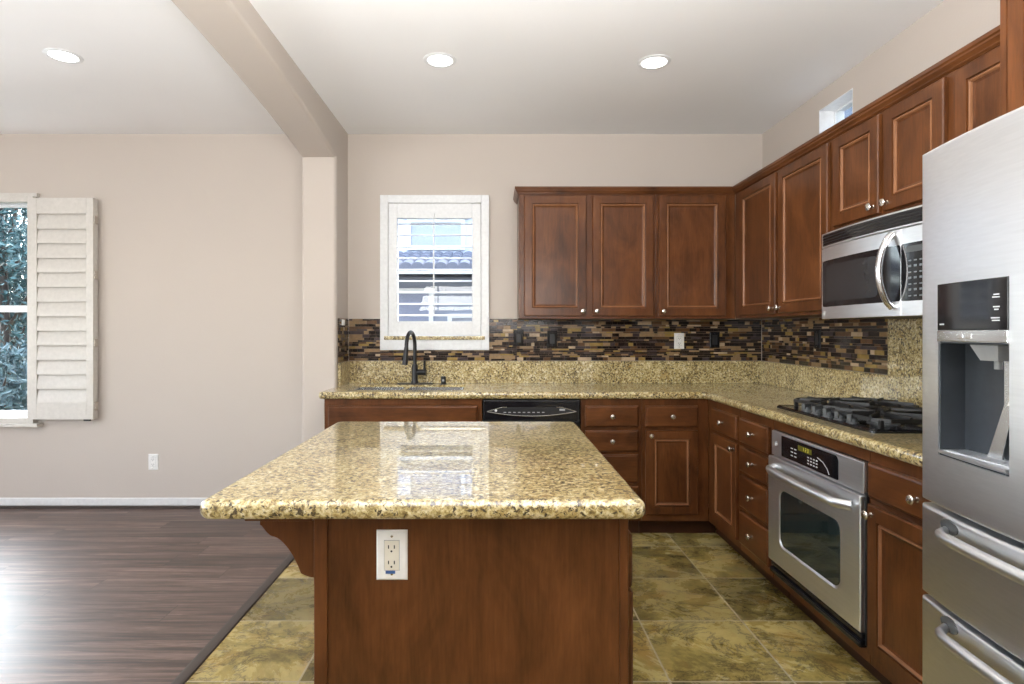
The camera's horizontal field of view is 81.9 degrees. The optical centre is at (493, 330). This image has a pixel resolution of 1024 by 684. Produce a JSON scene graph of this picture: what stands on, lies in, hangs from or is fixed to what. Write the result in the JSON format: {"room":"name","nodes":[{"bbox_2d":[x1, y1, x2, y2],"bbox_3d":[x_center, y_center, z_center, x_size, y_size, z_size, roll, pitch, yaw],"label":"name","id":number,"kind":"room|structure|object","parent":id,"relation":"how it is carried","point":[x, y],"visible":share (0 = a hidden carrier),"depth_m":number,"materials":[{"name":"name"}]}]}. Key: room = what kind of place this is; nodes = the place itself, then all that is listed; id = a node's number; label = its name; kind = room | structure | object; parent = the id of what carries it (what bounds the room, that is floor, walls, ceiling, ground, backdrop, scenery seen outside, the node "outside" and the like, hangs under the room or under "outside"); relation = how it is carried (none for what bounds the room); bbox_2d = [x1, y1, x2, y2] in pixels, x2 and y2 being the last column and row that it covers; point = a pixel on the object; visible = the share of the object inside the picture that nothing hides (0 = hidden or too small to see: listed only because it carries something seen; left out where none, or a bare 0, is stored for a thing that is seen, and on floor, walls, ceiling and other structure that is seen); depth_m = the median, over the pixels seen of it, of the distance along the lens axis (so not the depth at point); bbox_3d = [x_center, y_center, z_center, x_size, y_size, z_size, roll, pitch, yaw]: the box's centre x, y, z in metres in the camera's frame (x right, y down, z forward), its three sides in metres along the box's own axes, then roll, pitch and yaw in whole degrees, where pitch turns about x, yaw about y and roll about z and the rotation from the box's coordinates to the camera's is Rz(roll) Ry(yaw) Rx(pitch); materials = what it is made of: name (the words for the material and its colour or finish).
{"room":"kitchen","nodes":[
{"label":"kitchen","id":0,"kind":"room"},
{"bbox_2d":[302,120,347,442],"bbox_3d":[-1.189,-0.073,4.160,0.238,2.737,0.320,0,0,0],"label":"column","id":1,"kind":"structure","parent":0,"point":[324,179],"depth_m":4.00,"materials":[{"name":"paint"}]},
{"bbox_2d":[338,318,348,362],"bbox_3d":[-1.065,0.064,4.172,0.008,0.306,0.272,0,0,0],"label":"backsplash","id":2,"kind":"structure","parent":1,"relation":"attached to","point":[343,330],"depth_m":4.16,"materials":[{"name":"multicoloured tile"}]},
{"bbox_2d":[0,134,761,497],"bbox_3d":[-1.817,-0.073,4.395,7.865,2.737,0.150,0,0,0],"label":"wall","id":3,"kind":"structure","parent":0,"point":[200,235],"depth_m":4.32,"materials":[{"name":"paint"}]},
{"bbox_2d":[0,193,42,426],"bbox_3d":[-4.200,-0.155,4.365,1.800,1.700,0.210,0,0,0],"label":"window","id":4,"kind":"structure","parent":3,"relation":"in","point":[8,418],"depth_m":4.27,"materials":[{"name":"white paint"}]},
{"bbox_2d":[32,198,97,420],"bbox_3d":[-3.107,-0.155,4.279,0.447,1.610,0.058,0,0,0],"label":"window shutter","id":5,"kind":"object","parent":3,"relation":"attached to","point":[64,230],"visible":1,"depth_m":4.25,"materials":[{"name":"paint"}]},
{"bbox_2d":[0,506,199,508],"bbox_3d":[-3.454,1.285,4.309,4.292,0.020,0.022,0,0,0],"label":"trim","id":6,"kind":"structure","parent":3,"relation":"attached to","point":[1,507],"depth_m":4.30,"materials":[{"name":"white wood"}]},
{"bbox_2d":[0,498,206,505],"bbox_3d":[-3.454,1.248,4.314,4.292,0.057,0.013,0,0,0],"label":"baseboard","id":7,"kind":"structure","parent":3,"relation":"attached to","point":[3,501],"depth_m":4.31,"materials":[{"name":"paint"}]},
{"bbox_2d":[148,454,157,469],"bbox_3d":[-2.493,0.958,4.316,0.072,0.116,0.008,0,0,0],"label":"wall outlet","id":8,"kind":"object","parent":3,"relation":"attached to","point":[152,458],"visible":1,"depth_m":4.31,"materials":[{"name":"white plastic"}]},
{"bbox_2d":[151,457,154,466],"bbox_3d":[-2.493,0.958,4.313,0.034,0.068,0.002,0,0,0],"label":"receptacle","id":9,"kind":"object","parent":8,"relation":"attached to","point":[152,458],"depth_m":4.31,"materials":[{"name":"white plastic"}]},
{"bbox_2d":[380,195,488,349],"bbox_3d":[-0.433,-0.426,4.378,0.795,1.131,0.184,0,0,0],"label":"window","id":10,"kind":"structure","parent":3,"relation":"in","point":[481,342],"depth_m":4.30,"materials":[{"name":"white paint"}]},
{"bbox_2d":[388,203,480,335],"bbox_3d":[-0.433,-0.449,4.309,0.673,0.964,0.092,0,0,0],"label":"plantation shutter","id":11,"kind":"object","parent":10,"relation":"attached to","point":[396,211],"visible":1,"depth_m":4.30,"materials":[{"name":"white paint"}]},
{"bbox_2d":[349,319,760,360],"bbox_3d":[0.447,0.064,4.315,3.013,0.306,0.008,0,0,0],"label":"backsplash","id":12,"kind":"structure","parent":3,"relation":"attached to","point":[577,340],"depth_m":4.31,"materials":[{"name":"multicoloured tile"}]},
{"bbox_2d":[514,330,523,345],"bbox_3d":[0.180,0.051,4.307,0.072,0.118,0.008,0,0,0],"label":"wall switch","id":13,"kind":"object","parent":12,"relation":"attached to","point":[518,334],"visible":1,"depth_m":4.31,"materials":[{"name":"grey plastic"}]},
{"bbox_2d":[547,331,556,346],"bbox_3d":[0.425,0.057,4.307,0.072,0.118,0.008,0,0,0],"label":"wall outlet","id":14,"kind":"object","parent":12,"relation":"attached to","point":[551,335],"visible":1,"depth_m":4.31,"materials":[{"name":"grey plastic"}]},
{"bbox_2d":[550,334,554,342],"bbox_3d":[0.425,0.057,4.304,0.034,0.068,0.002,0,0,0],"label":"receptacle","id":15,"kind":"object","parent":14,"relation":"attached to","point":[552,336],"depth_m":4.30,"materials":[{"name":"grey plastic"}]},
{"bbox_2d":[674,333,683,348],"bbox_3d":[1.352,0.073,4.307,0.072,0.116,0.008,0,0,0],"label":"wall outlet","id":16,"kind":"object","parent":12,"relation":"attached to","point":[678,337],"visible":1,"depth_m":4.31,"materials":[{"name":"white plastic"}]},
{"bbox_2d":[677,336,681,345],"bbox_3d":[1.352,0.073,4.304,0.034,0.068,0.002,0,0,0],"label":"receptacle","id":17,"kind":"object","parent":16,"relation":"attached to","point":[679,338],"depth_m":4.30,"materials":[{"name":"white plastic"}]},
{"bbox_2d":[710,332,719,347],"bbox_3d":[1.612,0.065,4.307,0.072,0.118,0.008,0,0,0],"label":"wall outlet","id":18,"kind":"object","parent":12,"relation":"attached to","point":[714,336],"visible":1,"depth_m":4.31,"materials":[{"name":"black plastic"}]},
{"bbox_2d":[713,335,716,344],"bbox_3d":[1.612,0.065,4.304,0.034,0.068,0.002,0,0,0],"label":"receptacle","id":19,"kind":"object","parent":18,"relation":"attached to","point":[714,336],"depth_m":4.30,"materials":[{"name":"black plastic"}]},
{"bbox_2d":[517,194,654,319],"bbox_3d":[0.630,-0.513,4.126,0.921,0.860,0.375,0,0,0],"label":"upper cabinet","id":20,"kind":"object","parent":3,"relation":"attached to","point":[580,256],"visible":1,"depth_m":3.98,"materials":[{"name":"brown wood"}]},
{"bbox_2d":[513,189,518,204],"bbox_3d":[0.154,-0.948,4.137,0.028,0.047,0.351,0,0,0],"label":"crown molding","id":21,"kind":"structure","parent":20,"relation":"attached to","point":[515,197],"depth_m":4.13,"materials":[{"name":"brown wood"}]},
{"bbox_2d":[515,186,734,193],"bbox_3d":[0.886,-0.948,3.975,1.491,0.047,0.028,0,0,0],"label":"crown molding","id":22,"kind":"structure","parent":20,"relation":"attached to","point":[520,189],"depth_m":3.97,"materials":[{"name":"brown wood"}]},
{"bbox_2d":[645,194,734,319],"bbox_3d":[1.361,-0.513,4.126,0.540,0.860,0.375,0,0,0],"label":"upper cabinet","id":23,"kind":"object","parent":3,"relation":"attached to","point":[695,233],"visible":1,"depth_m":3.98,"materials":[{"name":"brown wood"}]},
{"bbox_2d":[0,509,881,683],"bbox_3d":[-1.817,1.355,0.560,7.865,0.120,7.820,0,0,0],"label":"floor","id":24,"kind":"structure","parent":0,"point":[88,596],"depth_m":2.74,"materials":[{"name":"brown wood"}]},
{"bbox_2d":[171,553,294,683],"bbox_3d":[-1.161,1.290,0.400,0.053,0.009,7.200,0,0,0],"label":"trim","id":25,"kind":"structure","parent":24,"relation":"on","point":[192,667],"depth_m":2.57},
{"bbox_2d":[324,399,482,429],"bbox_3d":[-0.571,0.861,3.987,0.991,0.868,0.656,0,0,0],"label":"base cabinet","id":26,"kind":"object","parent":24,"relation":"on","point":[335,410],"visible":0.09,"depth_m":3.69,"materials":[{"name":"brown wood"}]},
{"bbox_2d":[245,519,632,683],"bbox_3d":[-0.110,0.861,1.914,0.959,0.868,1.092,0,0,0],"label":"kitchen island","id":27,"kind":"object","parent":24,"relation":"on","point":[481,601],"visible":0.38,"depth_m":1.37,"materials":[{"name":"brown wood"}]},
{"bbox_2d":[377,529,407,579],"bbox_3d":[-0.237,0.520,1.369,0.072,0.116,0.008,0,0,0],"label":"wall outlet","id":28,"kind":"object","parent":27,"relation":"attached to","point":[392,544],"visible":1,"depth_m":1.37,"materials":[{"name":"white plastic"}]},
{"bbox_2d":[384,541,398,569],"bbox_3d":[-0.237,0.520,1.367,0.034,0.068,0.002,0,0,0],"label":"receptacle","id":29,"kind":"object","parent":28,"relation":"attached to","point":[391,548],"depth_m":1.37,"materials":[{"name":"beige plastic"}]},
{"bbox_2d":[200,422,645,518],"bbox_3d":[-0.162,0.404,1.909,1.013,0.045,1.181,0,0,0],"label":"island countertop","id":30,"kind":"structure","parent":27,"relation":"on","point":[347,470],"depth_m":1.51,"materials":[{"name":"beige stone"}]},
{"bbox_2d":[483,399,579,427],"bbox_3d":[0.236,0.858,4.003,0.608,0.850,0.625,0,0,0],"label":"dishwasher","id":31,"kind":"object","parent":24,"relation":"on","point":[494,410],"visible":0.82,"depth_m":3.70,"materials":[{"name":"metal"}]},
{"bbox_2d":[579,399,641,532],"bbox_3d":[0.738,0.861,3.987,0.384,0.868,0.656,0,0,0],"label":"base cabinet","id":32,"kind":"object","parent":24,"relation":"on","point":[614,426],"visible":0.49,"depth_m":3.69,"materials":[{"name":"brown wood"}]},
{"bbox_2d":[639,399,714,532],"bbox_3d":[1.175,0.861,3.987,0.488,0.868,0.656,0,0,0],"label":"base cabinet","id":33,"kind":"object","parent":24,"relation":"on","point":[675,432],"visible":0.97,"depth_m":3.70,"materials":[{"name":"brown wood"}]},
{"bbox_2d":[709,400,754,567],"bbox_3d":[1.629,0.861,3.504,0.661,0.868,0.551,0,0,0],"label":"base cabinet","id":34,"kind":"object","parent":24,"relation":"on","point":[724,443],"visible":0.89,"depth_m":3.42,"materials":[{"name":"brown wood"}]},
{"bbox_2d":[739,410,788,598],"bbox_3d":[1.629,0.861,3.038,0.661,0.868,0.375,0,0,0],"label":"base cabinet","id":35,"kind":"object","parent":24,"relation":"on","point":[755,431],"visible":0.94,"depth_m":3.02,"materials":[{"name":"brown wood"}]},
{"bbox_2d":[774,420,891,683],"bbox_3d":[1.655,0.861,2.483,0.610,0.868,0.730,0,0,0],"label":"base cabinet","id":36,"kind":"object","parent":24,"relation":"on","point":[859,654],"visible":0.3,"depth_m":2.40,"materials":[{"name":"brown wood"}]},
{"bbox_2d":[766,429,869,647],"bbox_3d":[1.575,0.810,2.480,0.649,0.674,0.720,0,0,0],"label":"wall oven","id":37,"kind":"object","parent":36,"relation":"in","point":[818,494],"visible":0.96,"depth_m":2.38,"materials":[{"name":"metal"}]},
{"bbox_2d":[807,457,817,467],"bbox_3d":[1.332,0.549,2.469,0.001,0.031,0.078,0,0,0],"label":"print","id":38,"kind":"object","parent":37,"relation":"attached to","point":[812,462],"depth_m":2.47},
{"bbox_2d":[861,451,930,683],"bbox_3d":[1.629,0.861,1.892,0.661,0.868,0.447,0,0,0],"label":"base cabinet","id":39,"kind":"object","parent":24,"relation":"on","point":[894,514],"visible":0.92,"depth_m":1.97,"materials":[{"name":"brown wood"}]},
{"bbox_2d":[319,383,922,467],"bbox_3d":[0.430,0.404,2.992,3.061,0.045,2.648,0,0,0],"label":"countertop","id":40,"kind":"structure","parent":39,"relation":"on","point":[760,399],"depth_m":3.68,"materials":[{"name":"beige stone"}]},
{"bbox_2d":[354,387,463,389],"bbox_3d":[-0.575,0.506,3.985,0.746,0.220,0.366,0,0,0],"label":"sink","id":41,"kind":"object","parent":40,"relation":"in","point":[359,388],"visible":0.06,"depth_m":4.16,"materials":[{"name":"metal"}]},
{"bbox_2d":[397,330,432,383],"bbox_3d":[-0.566,0.188,4.135,0.255,0.386,0.256,0,0,0],"label":"faucet","id":42,"kind":"object","parent":40,"relation":"on","point":[415,371],"visible":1,"depth_m":4.21,"materials":[{"name":"black metal"}]},
{"bbox_2d":[440,376,446,383],"bbox_3d":[-0.362,0.351,4.220,0.048,0.058,0.048,0,0,0],"label":"air gap","id":43,"kind":"object","parent":40,"relation":"on","point":[443,378],"visible":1,"depth_m":4.21,"materials":[{"name":"black metal"}]},
{"bbox_2d":[338,361,887,399],"bbox_3d":[0.448,0.300,3.615,3.033,0.162,1.408,0,0,0],"label":"granite upstand","id":44,"kind":"object","parent":40,"relation":"on","point":[829,382],"visible":0.89,"depth_m":4.30,"materials":[{"name":"beige stone"}]},
{"bbox_2d":[777,396,922,433],"bbox_3d":[1.655,0.352,2.570,0.500,0.058,0.760,0,0,0],"label":"gas cooktop","id":45,"kind":"object","parent":40,"relation":"in","point":[871,415],"visible":0.84,"depth_m":2.44,"materials":[{"name":"black metal"}]},
{"bbox_2d":[923,106,1023,683],"bbox_3d":[1.505,0.405,1.173,0.861,1.779,0.897,0,0,0],"label":"refrigerator","id":46,"kind":"object","parent":24,"relation":"on","point":[973,182],"visible":1,"depth_m":1.41,"materials":[{"name":"grey metal"}]},
{"bbox_2d":[991,293,999,320],"bbox_3d":[1.133,-0.053,1.330,0.002,0.062,0.030,0,0,0],"label":"print","id":47,"kind":"object","parent":46,"relation":"on","point":[995,297],"depth_m":1.33},
{"bbox_2d":[1000,0,1023,115],"bbox_3d":[1.675,0.165,1.167,0.569,2.259,0.955,0,0,0],"label":"tall cabinet","id":48,"kind":"object","parent":24,"relation":"on","point":[1011,11],"visible":0.25,"depth_m":1.59,"materials":[{"name":"brown wood"}]},
{"bbox_2d":[0,0,943,133],"bbox_3d":[-1.817,-1.517,0.560,7.865,0.150,7.820,0,0,0],"label":"ceiling","id":49,"kind":"structure","parent":0,"point":[521,66],"depth_m":3.15,"materials":[{"name":"paint"}]},
{"bbox_2d":[42,48,83,63],"bbox_3d":[-2.255,-1.438,3.090,0.175,0.006,0.175,0,0,0],"label":"recessed light","id":50,"kind":"object","parent":49,"relation":"in","point":[57,54],"visible":1,"depth_m":3.08,"materials":[{"name":"white paint"}]},
{"bbox_2d":[171,0,336,156],"bbox_3d":[-1.189,-1.310,0.411,0.238,0.265,7.222,0,0,0],"label":"beam","id":51,"kind":"structure","parent":49,"relation":"attached to","point":[235,29],"depth_m":2.98,"materials":[{"name":"paint"}]},
{"bbox_2d":[423,52,456,67],"bbox_3d":[-0.287,-1.438,3.140,0.175,0.006,0.175,0,0,0],"label":"recessed light","id":52,"kind":"object","parent":49,"relation":"in","point":[437,59],"visible":1,"depth_m":3.13,"materials":[{"name":"white paint"}]},
{"bbox_2d":[637,54,670,69],"bbox_3d":[0.858,-1.438,3.163,0.175,0.006,0.175,0,0,0],"label":"recessed light","id":53,"kind":"object","parent":49,"relation":"in","point":[652,62],"visible":1,"depth_m":3.16,"materials":[{"name":"white paint"}]},
{"bbox_2d":[762,0,999,374],"bbox_3d":[2.040,-0.073,0.485,0.150,2.737,7.670,0,0,0],"label":"wall","id":54,"kind":"structure","parent":0,"point":[951,25],"depth_m":2.88,"materials":[{"name":"paint"}]},
{"bbox_2d":[736,139,833,318],"bbox_3d":[1.770,-0.513,3.410,0.378,0.860,1.156,0,0,0],"label":"upper cabinet","id":55,"kind":"object","parent":54,"relation":"attached to","point":[782,219],"visible":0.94,"depth_m":3.29,"materials":[{"name":"brown wood"}]},
{"bbox_2d":[733,25,999,193],"bbox_3d":[1.617,-0.948,2.818,0.028,0.047,2.342,0,0,0],"label":"crown molding","id":56,"kind":"structure","parent":55,"relation":"attached to","point":[989,40],"depth_m":2.40,"materials":[{"name":"brown wood"}]},
{"bbox_2d":[762,317,887,374],"bbox_3d":[1.960,0.068,3.610,0.008,0.298,1.396,0,0,0],"label":"backsplash","id":57,"kind":"structure","parent":54,"relation":"attached to","point":[861,345],"depth_m":3.43,"materials":[{"name":"multicoloured tile"}]},
{"bbox_2d":[814,329,820,348],"bbox_3d":[1.952,0.050,3.565,0.008,0.118,0.072,0,0,0],"label":"wall outlet","id":58,"kind":"object","parent":57,"relation":"attached to","point":[817,333],"visible":1,"depth_m":3.55,"materials":[{"name":"black plastic"}]},
{"bbox_2d":[815,334,817,344],"bbox_3d":[1.949,0.050,3.565,0.002,0.068,0.034,0,0,0],"label":"receptacle","id":59,"kind":"object","parent":58,"relation":"attached to","point":[816,335],"depth_m":3.56,"materials":[{"name":"black plastic"}]},
{"bbox_2d":[819,88,852,133],"bbox_3d":[2.040,-1.173,3.398,0.150,0.317,0.337,0,0,0],"label":"window","id":60,"kind":"structure","parent":54,"relation":"in","point":[831,114],"depth_m":3.55,"materials":[{"name":"white glass"}]},
{"bbox_2d":[833,70,955,229],"bbox_3d":[1.770,-0.705,2.459,0.378,0.476,0.741,0,0,0],"label":"upper cabinet","id":61,"kind":"object","parent":54,"relation":"attached to","point":[878,162],"visible":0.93,"depth_m":2.40,"materials":[{"name":"brown wood"}]},
{"bbox_2d":[822,205,922,318],"bbox_3d":[1.710,-0.260,2.457,0.458,0.405,0.738,0,0,0],"label":"microwave","id":62,"kind":"object","parent":61,"relation":"attached to","point":[872,268],"visible":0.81,"depth_m":2.39,"materials":[{"name":"metal"}]},
{"bbox_2d":[888,318,922,407],"bbox_3d":[1.952,0.151,2.289,0.023,0.460,1.242,0,0,0],"label":"backsplash","id":63,"kind":"structure","parent":54,"relation":"attached to","point":[905,336],"depth_m":2.78,"materials":[{"name":"beige stone"}]},
{"bbox_2d":[955,45,999,137],"bbox_3d":[1.770,-0.513,1.866,0.378,0.860,0.439,0,0,0],"label":"upper cabinet","id":64,"kind":"object","parent":54,"relation":"attached to","point":[977,82],"visible":0.24,"depth_m":1.98,"materials":[{"name":"brown wood"}]},
{"label":"outside","id":65,"kind":"structure","parent":0,"visible":0},
{"bbox_3d":[-5.000,1.695,22.245,50.000,0.200,35.510,0,0,0],"label":"ground","id":66,"kind":"structure","parent":65,"visible":0},
{"bbox_2d":[0,208,26,409],"bbox_3d":[-6.356,-0.745,7.557,3.161,4.685,3.223,0,0,-33],"label":"tree","id":67,"kind":"object","parent":66,"relation":"on","point":[13,257],"visible":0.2,"depth_m":7.44,"materials":[{"name":"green plant"}]},
{"bbox_2d":[0,336,26,409],"bbox_3d":[-5.000,0.864,5.873,1.172,1.624,1.333,0,0,36],"label":"shrub","id":68,"kind":"object","parent":66,"relation":"on","point":[13,390],"visible":0.34,"depth_m":5.81,"materials":[{"name":"green plant"}]},
{"bbox_2d":[4,208,26,370],"bbox_3d":[-9.586,-1.355,11.648,5.433,6.579,5.359,0,0,34],"label":"tree","id":69,"kind":"object","parent":66,"relation":"on","point":[24,219],"visible":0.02,"depth_m":11.46,"materials":[{"name":"green plant"}]},
{"bbox_2d":[399,219,471,320],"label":"window","id":70,"kind":"structure","parent":66,"relation":"on","point":[403,229],"depth_m":7.00,"materials":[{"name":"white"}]},
{"bbox_2d":[844,107,851,118],"bbox_3d":[5.000,-0.930,4.000,2.400,5.050,10.400,0,0,0],"label":"sky","id":71,"kind":"structure","parent":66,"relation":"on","point":[848,112],"depth_m":7.01,"materials":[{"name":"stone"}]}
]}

